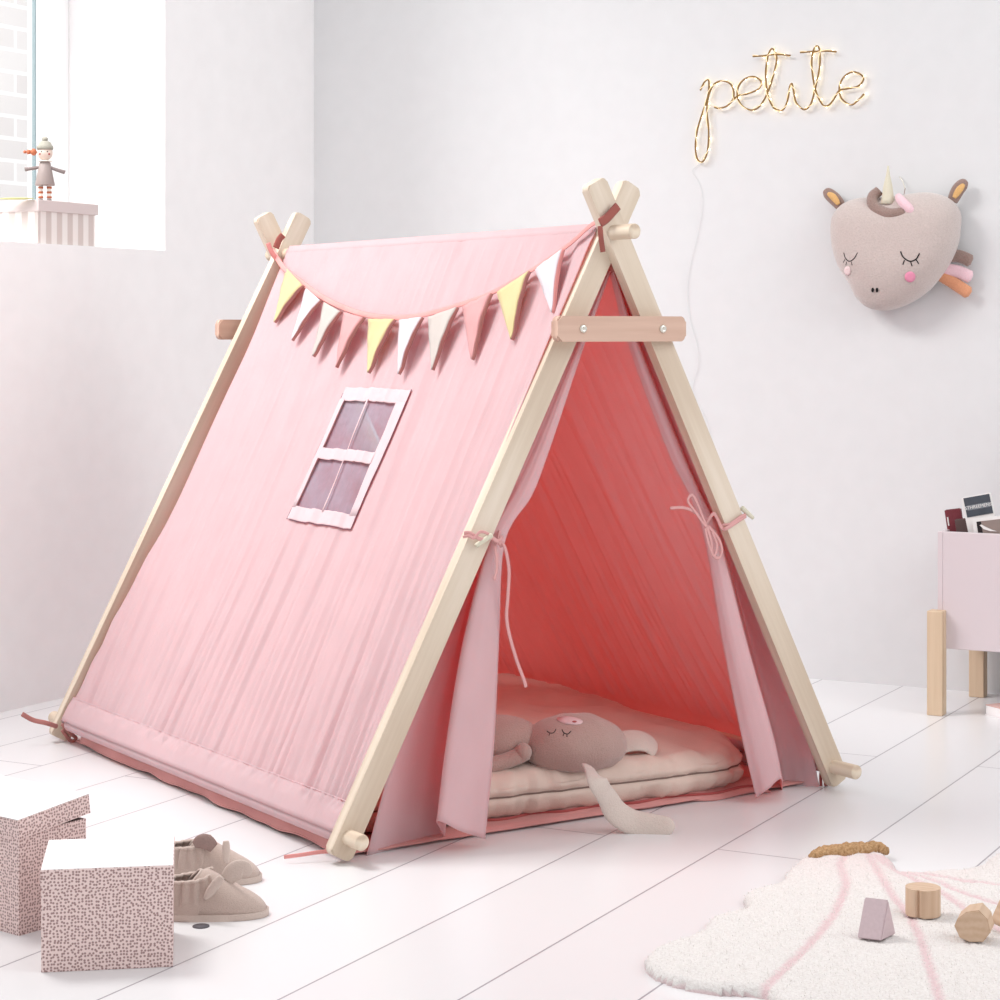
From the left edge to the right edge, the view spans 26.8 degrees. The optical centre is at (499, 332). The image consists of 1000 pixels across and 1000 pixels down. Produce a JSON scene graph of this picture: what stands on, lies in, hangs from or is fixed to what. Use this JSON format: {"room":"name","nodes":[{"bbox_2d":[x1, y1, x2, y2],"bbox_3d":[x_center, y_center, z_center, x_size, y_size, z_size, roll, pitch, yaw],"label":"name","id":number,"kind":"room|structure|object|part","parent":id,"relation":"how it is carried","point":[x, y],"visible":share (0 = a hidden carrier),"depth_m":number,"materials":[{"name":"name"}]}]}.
{"room":"children's room","nodes":[
{"label":"children's room","id":0,"kind":"room"},
{"bbox_2d":[0,0,313,712],"bbox_3d":[-1.765,-0.677,4.119,0.450,3.100,4.435,0,0,28],"label":"wall","id":1,"kind":"structure","parent":0,"point":[191,122],"depth_m":5.37,"materials":[{"name":"white paint"}]},
{"bbox_2d":[31,0,68,201],"bbox_3d":[-1.577,-1.043,4.699,0.070,1.669,1.837,0,0,28],"label":"window","id":2,"kind":"structure","parent":1,"relation":"in","point":[49,18],"depth_m":5.44,"materials":[{"name":"white paint"}]},
{"bbox_2d":[0,241,164,250],"bbox_3d":[-1.436,-0.203,4.625,0.340,0.013,1.835,0,0,28],"label":"trim","id":3,"kind":"structure","parent":1,"relation":"attached to","point":[0,241],"depth_m":5.05,"materials":[{"name":"white paint"}]},
{"bbox_2d":[0,200,97,245],"bbox_3d":[-1.162,-0.261,5.102,0.285,0.105,0.222,0,0,28],"label":"striped box","id":4,"kind":"object","parent":3,"relation":"on","point":[27,221],"visible":0.91,"depth_m":4.99,"materials":[{"name":"cardboard"}]},
{"bbox_2d":[0,197,33,199],"bbox_3d":[-1.142,-0.316,4.946,0.090,0.005,0.024,0,0,11],"label":"dish","id":5,"kind":"object","parent":4,"relation":"on","point":[14,198],"visible":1,"depth_m":4.94,"materials":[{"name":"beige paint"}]},
{"bbox_2d":[23,137,65,200],"bbox_3d":[-1.090,-0.391,5.014,0.100,0.155,0.047,0,0,-8],"label":"doll","id":6,"kind":"object","parent":4,"relation":"on","point":[44,177],"visible":0.94,"depth_m":5.00,"materials":[{"name":"fabric"}]},
{"bbox_3d":[-1.118,-0.392,5.008,0.037,0.014,0.012,0,0,-8],"label":"arm","id":7,"kind":"part","parent":6,"relation":"part of","materials":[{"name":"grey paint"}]},
{"bbox_3d":[-1.059,-0.388,5.016,0.038,0.020,0.012,0,0,-8],"label":"arm","id":8,"kind":"part","parent":6,"relation":"part of","materials":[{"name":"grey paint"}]},
{"bbox_3d":[-1.162,-0.300,5.102,0.285,0.027,0.222,0,0,28],"label":"lid","id":9,"kind":"part","parent":4,"relation":"part of","materials":[{"name":"cardboard"}]},
{"bbox_2d":[0,679,999,999],"bbox_3d":[0.723,0.873,2.332,6.900,0.001,6.000,0,0,28],"label":"floor","id":10,"kind":"structure","parent":0,"point":[575,909],"depth_m":3.39,"materials":[{"name":"white wood"}]},
{"bbox_2d":[0,775,89,935],"bbox_3d":[-0.743,0.780,3.146,0.226,0.184,0.136,0,0,38],"label":"storage box","id":11,"kind":"object","parent":10,"relation":"on","point":[32,814],"visible":0.81,"depth_m":3.06,"materials":[{"name":"cardboard"}]},
{"bbox_3d":[-0.744,0.697,3.145,0.226,0.002,0.133,0,7,38],"label":"lid","id":12,"kind":"part","parent":11,"relation":"part of","materials":[{"name":"white cardboard"}]},
{"bbox_3d":[-0.743,0.711,3.146,0.226,0.029,0.133,0,7,38],"label":"lid","id":13,"kind":"part","parent":11,"relation":"part of","materials":[{"name":"cardboard"}]},
{"bbox_2d":[40,836,174,971],"bbox_3d":[-0.550,0.802,2.952,0.180,0.141,0.170,0,0,-9],"label":"storage box","id":14,"kind":"object","parent":10,"relation":"on","point":[107,903],"visible":1,"depth_m":2.87,"materials":[{"name":"cardboard"}]},
{"bbox_3d":[-0.550,0.747,2.952,0.180,0.028,0.170,0,0,-9],"label":"lid","id":15,"kind":"part","parent":14,"relation":"part of","materials":[{"name":"cardboard"}]},
{"bbox_3d":[-0.550,0.733,2.952,0.178,0.001,0.168,0,0,-9],"label":"lid","id":16,"kind":"part","parent":14,"relation":"part of","materials":[{"name":"white cardboard"}]},
{"bbox_2d":[192,923,209,928],"bbox_3d":[-0.439,0.872,3.078,0.025,0.001,0.025,0,0,28],"label":"disc","id":17,"kind":"object","parent":10,"relation":"on","point":[200,925],"visible":1,"depth_m":3.07,"materials":[{"name":"grey"}]},
{"bbox_2d":[174,834,261,884],"bbox_3d":[-0.463,0.832,3.333,0.169,0.081,0.074,0,0,-1],"label":"slipper","id":18,"kind":"object","parent":10,"relation":"on","point":[203,851],"visible":0.62,"depth_m":3.31,"materials":[{"name":"beige fabric"}]},
{"bbox_2d":[174,860,268,921],"bbox_3d":[-0.430,0.830,3.132,0.169,0.085,0.074,0,0,-6],"label":"shoe","id":19,"kind":"object","parent":10,"relation":"on","point":[201,895],"visible":0.76,"depth_m":3.11,"materials":[{"name":"beige fabric"}]},
{"bbox_2d":[21,178,861,860],"bbox_3d":[-0.175,0.309,4.222,1.186,1.164,1.383,0,0,-34],"label":"tent","id":20,"kind":"object","parent":10,"relation":"on","point":[329,585],"visible":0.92,"depth_m":3.98,"materials":[{"name":"pink fabric"}]},
{"bbox_3d":[-0.696,0.298,4.622,0.044,1.272,0.022,32,-17,-29],"label":"leg","id":21,"kind":"part","parent":20,"relation":"part of","materials":[{"name":"brown wood"}]},
{"bbox_3d":[-0.295,0.298,4.914,0.044,1.272,0.022,-32,17,-29],"label":"leg","id":22,"kind":"part","parent":20,"relation":"part of","materials":[{"name":"brown wood"}]},
{"bbox_3d":[-0.374,0.326,4.095,0.541,1.041,1.202,0,0,-34],"label":"roof panel","id":23,"kind":"part","parent":20,"relation":"part of","materials":[{"name":"pink fabric"}]},
{"bbox_2d":[266,203,620,374],"bbox_3d":[-0.203,-0.074,4.198,0.189,0.312,1.280,0,0,-37],"label":"bunting","id":24,"kind":"object","parent":20,"relation":"hanging from","point":[510,294],"visible":0.98,"depth_m":4.04,"materials":[{"name":"fabric"}]},
{"bbox_3d":[-0.017,0.299,3.611,0.044,1.279,0.022,33,-17,-29],"label":"leg","id":25,"kind":"part","parent":20,"relation":"part of","materials":[{"name":"brown wood"}]},
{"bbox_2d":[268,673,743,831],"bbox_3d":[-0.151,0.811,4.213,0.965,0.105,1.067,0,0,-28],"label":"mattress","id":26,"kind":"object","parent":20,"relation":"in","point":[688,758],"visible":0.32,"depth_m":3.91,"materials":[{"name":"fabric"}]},
{"bbox_2d":[492,712,674,834],"bbox_3d":[0.071,0.785,3.762,0.463,0.184,0.321,0,0,-3],"label":"rabbit","id":27,"kind":"object","parent":26,"relation":"on","point":[585,742],"visible":0.83,"depth_m":3.76},
{"bbox_3d":[-0.002,0.767,3.747,0.116,0.055,0.035,0,0,-20],"label":"arm","id":28,"kind":"part","parent":27,"relation":"part of"},
{"bbox_3d":[0.077,0.326,4.394,0.541,1.041,1.202,0,0,-34],"label":"roof panel","id":29,"kind":"part","parent":20,"relation":"part of","materials":[{"name":"pink fabric"}]},
{"bbox_3d":[0.406,0.298,3.864,0.044,1.269,0.022,-32,17,-29],"label":"leg","id":30,"kind":"part","parent":20,"relation":"part of","materials":[{"name":"brown wood"}]},
{"bbox_2d":[644,840,999,999],"bbox_3d":[0.769,0.857,3.062,0.864,0.032,1.149,0,0,28],"label":"rug","id":31,"kind":"object","parent":10,"relation":"on","point":[796,937],"visible":0.93,"depth_m":2.93,"materials":[{"name":"beige fabric"}]},
{"bbox_3d":[0.572,0.856,3.455,0.149,0.031,0.041,0,0,-20],"label":"stem","id":32,"kind":"part","parent":31,"relation":"part of","materials":[{"name":"fabric"}]},
{"bbox_2d":[858,898,894,940],"bbox_3d":[0.533,0.828,2.965,0.042,0.053,0.044,0,0,28],"label":"block","id":33,"kind":"object","parent":31,"relation":"on","point":[876,923],"visible":1,"depth_m":2.96,"materials":[{"name":"paint"}]},
{"bbox_2d":[905,882,940,918],"bbox_3d":[0.621,0.834,3.078,0.051,0.040,0.050,0,0,28],"label":"block","id":34,"kind":"object","parent":31,"relation":"on","point":[922,899],"visible":1,"depth_m":3.06,"materials":[{"name":"brown wood"}]},
{"bbox_2d":[954,903,993,941],"bbox_3d":[0.669,0.832,2.956,0.050,0.046,0.044,0,0,20],"label":"block","id":35,"kind":"object","parent":31,"relation":"on","point":[974,923],"visible":1,"depth_m":2.94,"materials":[{"name":"brown wood"}]},
{"bbox_2d":[992,900,999,925],"bbox_3d":[0.724,0.831,2.994,0.029,0.038,0.036,0,0,-20],"label":"block","id":36,"kind":"object","parent":31,"relation":"on","point":[996,915],"visible":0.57,"depth_m":3.00,"materials":[{"name":"brown wood"}]},
{"bbox_2d":[927,529,999,715],"bbox_3d":[1.337,0.664,4.772,0.648,0.417,0.332,0,0,28],"label":"storage cabinet","id":37,"kind":"object","parent":10,"relation":"on","point":[967,615],"visible":0.87,"depth_m":4.77,"materials":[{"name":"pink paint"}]},
{"bbox_3d":[0.997,0.754,4.784,0.036,0.238,0.036,0,0,28],"label":"leg","id":38,"kind":"part","parent":37,"relation":"part of","materials":[{"name":"brown wood"}]},
{"bbox_3d":[1.077,0.589,4.927,0.012,0.267,0.300,0,0,28],"label":"panel","id":39,"kind":"part","parent":37,"relation":"part of","materials":[{"name":"grey paint"}]},
{"bbox_2d":[945,508,962,531],"bbox_3d":[1.060,0.508,4.837,0.067,0.204,0.011,0,0,28],"label":"book","id":40,"kind":"object","parent":37,"relation":"in","point":[951,515],"visible":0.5,"depth_m":4.84,"materials":[{"name":"red paper"}]},
{"bbox_2d":[955,518,967,531],"bbox_3d":[1.083,0.517,4.811,0.078,0.186,0.010,0,0,28],"label":"book","id":41,"kind":"object","parent":37,"relation":"in","point":[961,526],"visible":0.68,"depth_m":4.82,"materials":[{"name":"grey paper"}]},
{"bbox_3d":[1.276,0.589,4.661,0.588,0.267,0.014,0,0,28],"label":"panel","id":42,"kind":"part","parent":37,"relation":"part of","materials":[{"name":"pink paint"}]},
{"bbox_3d":[1.147,0.773,5.024,0.036,0.200,0.036,0,0,28],"label":"leg","id":43,"kind":"part","parent":37,"relation":"part of","materials":[{"name":"brown wood"}]},
{"bbox_2d":[961,493,995,532],"bbox_3d":[1.110,0.491,4.779,0.116,0.249,0.016,0,0,28],"label":"book","id":44,"kind":"object","parent":37,"relation":"in","point":[976,506],"visible":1,"depth_m":4.78,"materials":[{"name":"white paper"}]},
{"bbox_2d":[972,516,999,533],"bbox_3d":[1.149,0.496,4.743,0.161,0.183,0.014,0,0,28],"label":"book","id":45,"kind":"object","parent":37,"relation":"in","point":[986,524],"visible":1,"depth_m":4.76,"materials":[{"name":"white paper"}]},
{"bbox_2d":[976,521,982,532],"bbox_3d":[1.093,0.460,4.767,0.010,0.058,0.001,-10,-5,28],"label":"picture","id":46,"kind":"object","parent":45,"relation":"attached to","point":[979,524],"depth_m":4.77,"materials":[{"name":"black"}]},
{"bbox_2d":[985,703,999,717],"bbox_3d":[1.233,0.861,4.752,0.201,0.024,0.162,0,0,-27],"label":"book","id":47,"kind":"object","parent":10,"relation":"on","point":[993,710],"visible":1,"depth_m":4.76,"materials":[{"name":"white paper"}]},
{"bbox_2d":[314,0,999,693],"bbox_3d":[2.001,-0.677,4.751,6.900,3.100,0.200,0,0,28],"label":"wall","id":48,"kind":"structure","parent":0,"point":[848,430],"depth_m":5.33,"materials":[{"name":"white paint"}]},
{"bbox_2d":[687,45,866,432],"bbox_3d":[0.695,-0.068,5.315,0.484,1.310,0.015,0,0,28],"label":"light","id":49,"kind":"object","parent":48,"relation":"attached to","point":[710,86],"visible":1,"depth_m":5.32,"materials":[{"name":"gold metal"}]},
{"bbox_2d":[823,166,972,310],"bbox_3d":[0.958,-0.229,5.114,0.380,0.351,0.128,0,0,28],"label":"unicorn head","id":50,"kind":"object","parent":48,"relation":"attached to","point":[891,251],"visible":1,"depth_m":5.07,"materials":[{"name":"fabric"}]},
{"label":"outside","id":51,"kind":"structure","parent":0,"visible":0},
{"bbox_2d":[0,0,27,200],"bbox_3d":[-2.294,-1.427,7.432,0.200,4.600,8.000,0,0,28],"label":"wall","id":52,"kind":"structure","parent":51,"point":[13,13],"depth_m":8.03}
]}

